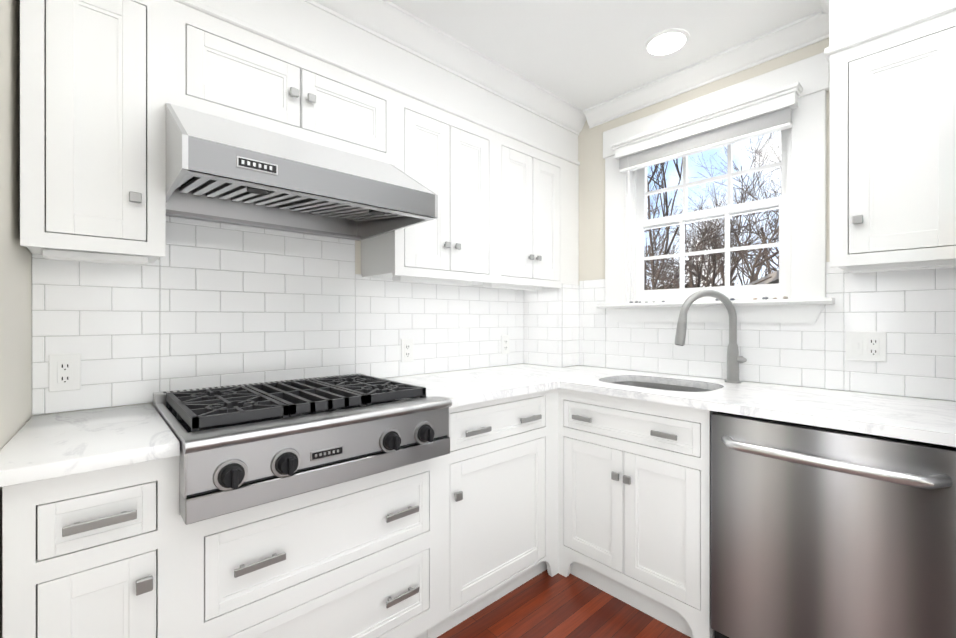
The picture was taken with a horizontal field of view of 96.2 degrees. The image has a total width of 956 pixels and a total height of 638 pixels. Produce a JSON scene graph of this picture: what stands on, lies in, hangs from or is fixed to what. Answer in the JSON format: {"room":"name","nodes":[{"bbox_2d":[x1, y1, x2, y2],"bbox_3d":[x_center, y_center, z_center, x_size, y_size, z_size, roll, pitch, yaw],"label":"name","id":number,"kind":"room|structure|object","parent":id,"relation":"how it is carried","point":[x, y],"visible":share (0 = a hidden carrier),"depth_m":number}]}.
{"room":"kitchen","nodes":[
{"label":"kitchen","id":0,"kind":"room"},
{"bbox_2d":[0,0,31,637],"bbox_3d":[-0.979,-0.014,0.758,0.176,2.430,1.250,0,0,-42],"label":"wall","id":1,"kind":"structure","parent":0,"point":[15,336],"depth_m":1.05},
{"bbox_2d":[32,240,504,415],"bbox_3d":[-1.010,-0.015,1.654,4.050,2.430,0.120,0,0,-42],"label":"wall","id":2,"kind":"structure","parent":0,"point":[357,257],"depth_m":1.98},
{"bbox_2d":[20,0,165,265],"bbox_3d":[-1.111,-0.556,1.254,0.290,0.778,0.338,0,0,-42],"label":"upper cabinet","id":3,"kind":"object","parent":2,"relation":"attached to","point":[92,130],"visible":1,"depth_m":1.15},
{"bbox_2d":[32,216,523,414],"bbox_3d":[-0.519,-0.029,2.013,2.190,0.713,0.008,0,0,-42],"label":"tile backsplash","id":4,"kind":"structure","parent":2,"relation":"attached to","point":[203,304],"depth_m":1.65},
{"bbox_2d":[49,353,80,391],"bbox_3d":[-1.272,0.165,1.320,0.072,0.115,0.008,0,0,-42],"label":"electrical outlet","id":5,"kind":"object","parent":4,"relation":"attached to","point":[65,372],"visible":1,"depth_m":1.32},
{"bbox_2d":[401,339,412,361],"bbox_3d":[-0.354,0.160,2.150,0.072,0.115,0.008,0,0,-42],"label":"electrical outlet","id":6,"kind":"object","parent":4,"relation":"attached to","point":[406,350],"visible":1,"depth_m":2.15},
{"bbox_2d":[501,335,508,353],"bbox_3d":[0.168,0.160,2.623,0.072,0.115,0.008,0,0,-42],"label":"electrical outlet","id":7,"kind":"object","parent":4,"relation":"attached to","point":[504,344],"visible":1,"depth_m":2.62},
{"bbox_2d":[166,0,394,165],"bbox_3d":[-0.721,-0.788,1.615,0.772,0.313,0.326,0,0,-42],"label":"upper cabinet","id":8,"kind":"object","parent":2,"relation":"attached to","point":[216,67],"visible":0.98,"depth_m":1.45},
{"bbox_2d":[166,103,437,240],"bbox_3d":[-0.626,-0.494,1.498,0.756,0.273,0.611,0,0,-42],"label":"range hood","id":9,"kind":"object","parent":8,"relation":"attached to","point":[221,170],"visible":0.96,"depth_m":1.36},
{"bbox_2d":[174,0,586,165],"bbox_3d":[-0.329,-1.085,1.933,2.365,0.289,0.381,0,0,-42],"label":"trim","id":10,"kind":"structure","parent":2,"relation":"attached to","point":[388,44],"depth_m":1.81},
{"bbox_2d":[361,91,464,282],"bbox_3d":[-0.314,-0.569,2.001,0.351,0.753,0.300,0,0,-42],"label":"upper cabinet","id":11,"kind":"object","parent":2,"relation":"attached to","point":[430,140],"depth_m":1.91},
{"bbox_2d":[429,120,544,288],"bbox_3d":[-0.013,-0.569,2.273,0.696,0.753,0.300,0,0,-42],"label":"upper cabinet","id":12,"kind":"object","parent":2,"relation":"attached to","point":[508,213],"depth_m":2.20},
{"bbox_2d":[513,152,578,290],"bbox_3d":[0.339,-0.569,2.592,0.489,0.753,0.300,0,0,-42],"label":"upper cabinet","id":13,"kind":"object","parent":2,"relation":"attached to","point":[561,176],"depth_m":2.53},
{"bbox_2d":[437,570,690,637],"bbox_3d":[0.126,1.226,0.310,4.170,0.050,3.640,0,0,-42],"label":"floor","id":14,"kind":"structure","parent":0,"point":[544,604],"depth_m":1.73},
{"bbox_2d":[2,456,178,637],"bbox_3d":[-1.014,0.760,1.145,0.286,0.880,0.624,0,0,-42],"label":"base cabinet","id":15,"kind":"object","parent":14,"relation":"on","point":[93,554],"visible":0.94,"depth_m":0.93},
{"bbox_2d":[0,403,179,486],"bbox_3d":[-1.021,0.304,1.129,0.311,0.032,0.626,0,0,-42],"label":"countertop","id":16,"kind":"structure","parent":15,"relation":"on","point":[42,447],"depth_m":0.99},
{"bbox_2d":[179,458,435,637],"bbox_3d":[-0.625,0.836,1.498,0.764,0.728,0.624,0,0,-42],"label":"base cabinet","id":17,"kind":"object","parent":14,"relation":"on","point":[355,558],"visible":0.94,"depth_m":1.27},
{"bbox_2d":[153,373,451,524],"bbox_3d":[-0.590,0.358,1.459,0.764,0.219,0.710,0,0,-42],"label":"range","id":18,"kind":"object","parent":17,"relation":"on","point":[245,446],"visible":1,"depth_m":1.21},
{"bbox_2d":[427,389,557,637],"bbox_3d":[-0.078,0.760,1.993,0.713,0.880,0.624,0,0,-42],"label":"base cabinet","id":19,"kind":"object","parent":14,"relation":"on","point":[496,503],"visible":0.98,"depth_m":1.75},
{"bbox_2d":[382,368,557,407],"bbox_3d":[-0.089,0.304,1.970,0.660,0.032,0.630,0,0,-42],"label":"countertop","id":20,"kind":"structure","parent":19,"relation":"on","point":[469,386],"depth_m":1.90},
{"bbox_2d":[486,366,955,446],"bbox_3d":[0.816,0.304,1.940,0.641,0.032,1.890,0,0,-42],"label":"countertop","id":21,"kind":"structure","parent":19,"relation":"on","point":[932,421],"depth_m":1.49},
{"bbox_2d":[612,381,712,391],"bbox_3d":[0.813,0.430,1.935,0.390,0.219,0.528,0,0,-42],"label":"sink bowl","id":22,"kind":"object","parent":21,"relation":"attached to","point":[662,386],"visible":0.12,"depth_m":2.11},
{"bbox_2d":[675,290,746,382],"bbox_3d":[1.042,0.079,1.917,0.250,0.418,0.230,0,0,-42],"label":"faucet","id":23,"kind":"object","parent":21,"relation":"on","point":[734,359],"visible":1,"depth_m":1.92},
{"bbox_2d":[558,388,716,637],"bbox_3d":[0.813,0.760,1.966,0.624,0.880,0.666,0,0,-42],"label":"base cabinet","id":24,"kind":"object","parent":14,"relation":"on","point":[634,503],"visible":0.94,"depth_m":1.73},
{"bbox_2d":[502,364,613,375],"bbox_3d":[0.390,0.304,2.403,0.330,0.032,0.630,0,0,-42],"label":"countertop","id":25,"kind":"structure","parent":24,"relation":"on","point":[579,370],"depth_m":2.42},
{"bbox_2d":[711,412,955,637],"bbox_3d":[1.209,0.767,1.454,0.668,0.866,0.602,0,0,-42],"label":"dishwasher","id":26,"kind":"object","parent":14,"relation":"on","point":[819,532],"visible":1,"depth_m":1.26},
{"bbox_2d":[388,0,819,109],"bbox_3d":[0.126,-1.254,0.308,4.170,0.050,3.640,0,0,-42],"label":"ceiling","id":27,"kind":"structure","parent":0,"point":[583,54],"depth_m":1.84},
{"bbox_2d":[644,28,689,56],"bbox_3d":[0.840,-1.226,1.912,0.190,0.006,0.190,0,0,-42],"label":"recessed light","id":28,"kind":"object","parent":27,"relation":"in","point":[667,42],"visible":1,"depth_m":1.90},
{"bbox_2d":[578,38,955,401],"bbox_3d":[1.617,-0.015,1.658,0.150,2.430,3.400,0,0,-42],"label":"wall","id":29,"kind":"structure","parent":0,"point":[591,159],"depth_m":2.53},
{"bbox_2d":[583,10,828,127],"bbox_3d":[1.042,-1.188,2.124,0.075,0.085,1.176,0,0,-42],"label":"crown molding","id":30,"kind":"structure","parent":29,"relation":"attached to","point":[808,30],"depth_m":2.02},
{"bbox_2d":[596,52,834,322],"bbox_3d":[1.123,-0.532,2.159,0.230,1.103,1.061,0,0,-42],"label":"window","id":31,"kind":"structure","parent":29,"relation":"in","point":[807,301],"depth_m":2.00},
{"bbox_2d":[610,82,802,218],"bbox_3d":[1.044,-0.755,2.080,0.075,0.420,0.852,0,0,-42],"label":"blind valance","id":32,"kind":"object","parent":31,"relation":"attached to","point":[765,113],"visible":1,"depth_m":2.01},
{"bbox_2d":[579,262,955,400],"bbox_3d":[1.158,0.028,2.047,0.008,0.519,1.591,0,0,-42],"label":"tile backsplash","id":33,"kind":"structure","parent":29,"relation":"attached to","point":[912,313],"depth_m":1.74},
{"bbox_2d":[846,331,886,361],"bbox_3d":[1.498,0.107,1.657,0.011,0.115,0.118,0,0,-42],"label":"outlet","id":34,"kind":"object","parent":33,"relation":"attached to","point":[866,345],"visible":1,"depth_m":1.66},
{"bbox_2d":[816,0,955,65],"bbox_3d":[1.924,-1.075,0.927,0.375,0.309,1.904,0,0,-42],"label":"trim","id":35,"kind":"structure","parent":29,"relation":"attached to","point":[852,23],"depth_m":1.42},
{"bbox_2d":[830,10,955,272],"bbox_3d":[1.452,-0.546,1.470,0.346,0.758,0.341,0,0,-42],"label":"upper cabinet","id":36,"kind":"object","parent":29,"relation":"attached to","point":[893,151],"visible":1,"depth_m":1.38},
{"bbox_3d":[0.456,0.500,2.698,0.175,1.400,0.300,0,0,-42],"label":"wall","id":37,"kind":"structure","parent":0,"visible":0},
{"bbox_2d":[524,284,578,366],"bbox_3d":[0.458,0.041,2.690,0.183,0.493,0.300,0,0,-42],"label":"wall tile","id":38,"kind":"structure","parent":37,"relation":"attached to","point":[551,326],"depth_m":2.60},
{"label":"outside","id":39,"kind":"structure","parent":0,"visible":0},
{"bbox_2d":[644,131,780,289],"bbox_3d":[11.362,-10.313,23.557,0.001,27.000,44.000,0,0,-42],"label":"sky","id":40,"kind":"structure","parent":39,"point":[698,169],"depth_m":22.30},
{"bbox_3d":[3.318,1.542,16.283,21.700,0.100,44.000,0,0,-42],"label":"ground","id":41,"kind":"structure","parent":39,"visible":0},
{"bbox_2d":[657,283,699,289],"bbox_3d":[11.099,-0.076,16.933,15.518,4.855,5.084,0,0,43],"label":"hedge","id":42,"kind":"object","parent":41,"relation":"on","point":[662,287],"depth_m":17.41},
{"bbox_2d":[644,131,780,289],"bbox_3d":[6.578,-2.544,15.824,21.687,8.103,18.072,0,0,-42],"label":"trees","id":43,"kind":"object","parent":41,"relation":"on","point":[704,230],"depth_m":12.36},
{"bbox_2d":[747,270,778,284],"bbox_3d":[7.969,-0.230,9.802,4.500,3.450,3.350,0,0,-42],"label":"roof","id":44,"kind":"structure","parent":41,"relation":"on","point":[773,279],"depth_m":8.74}
]}

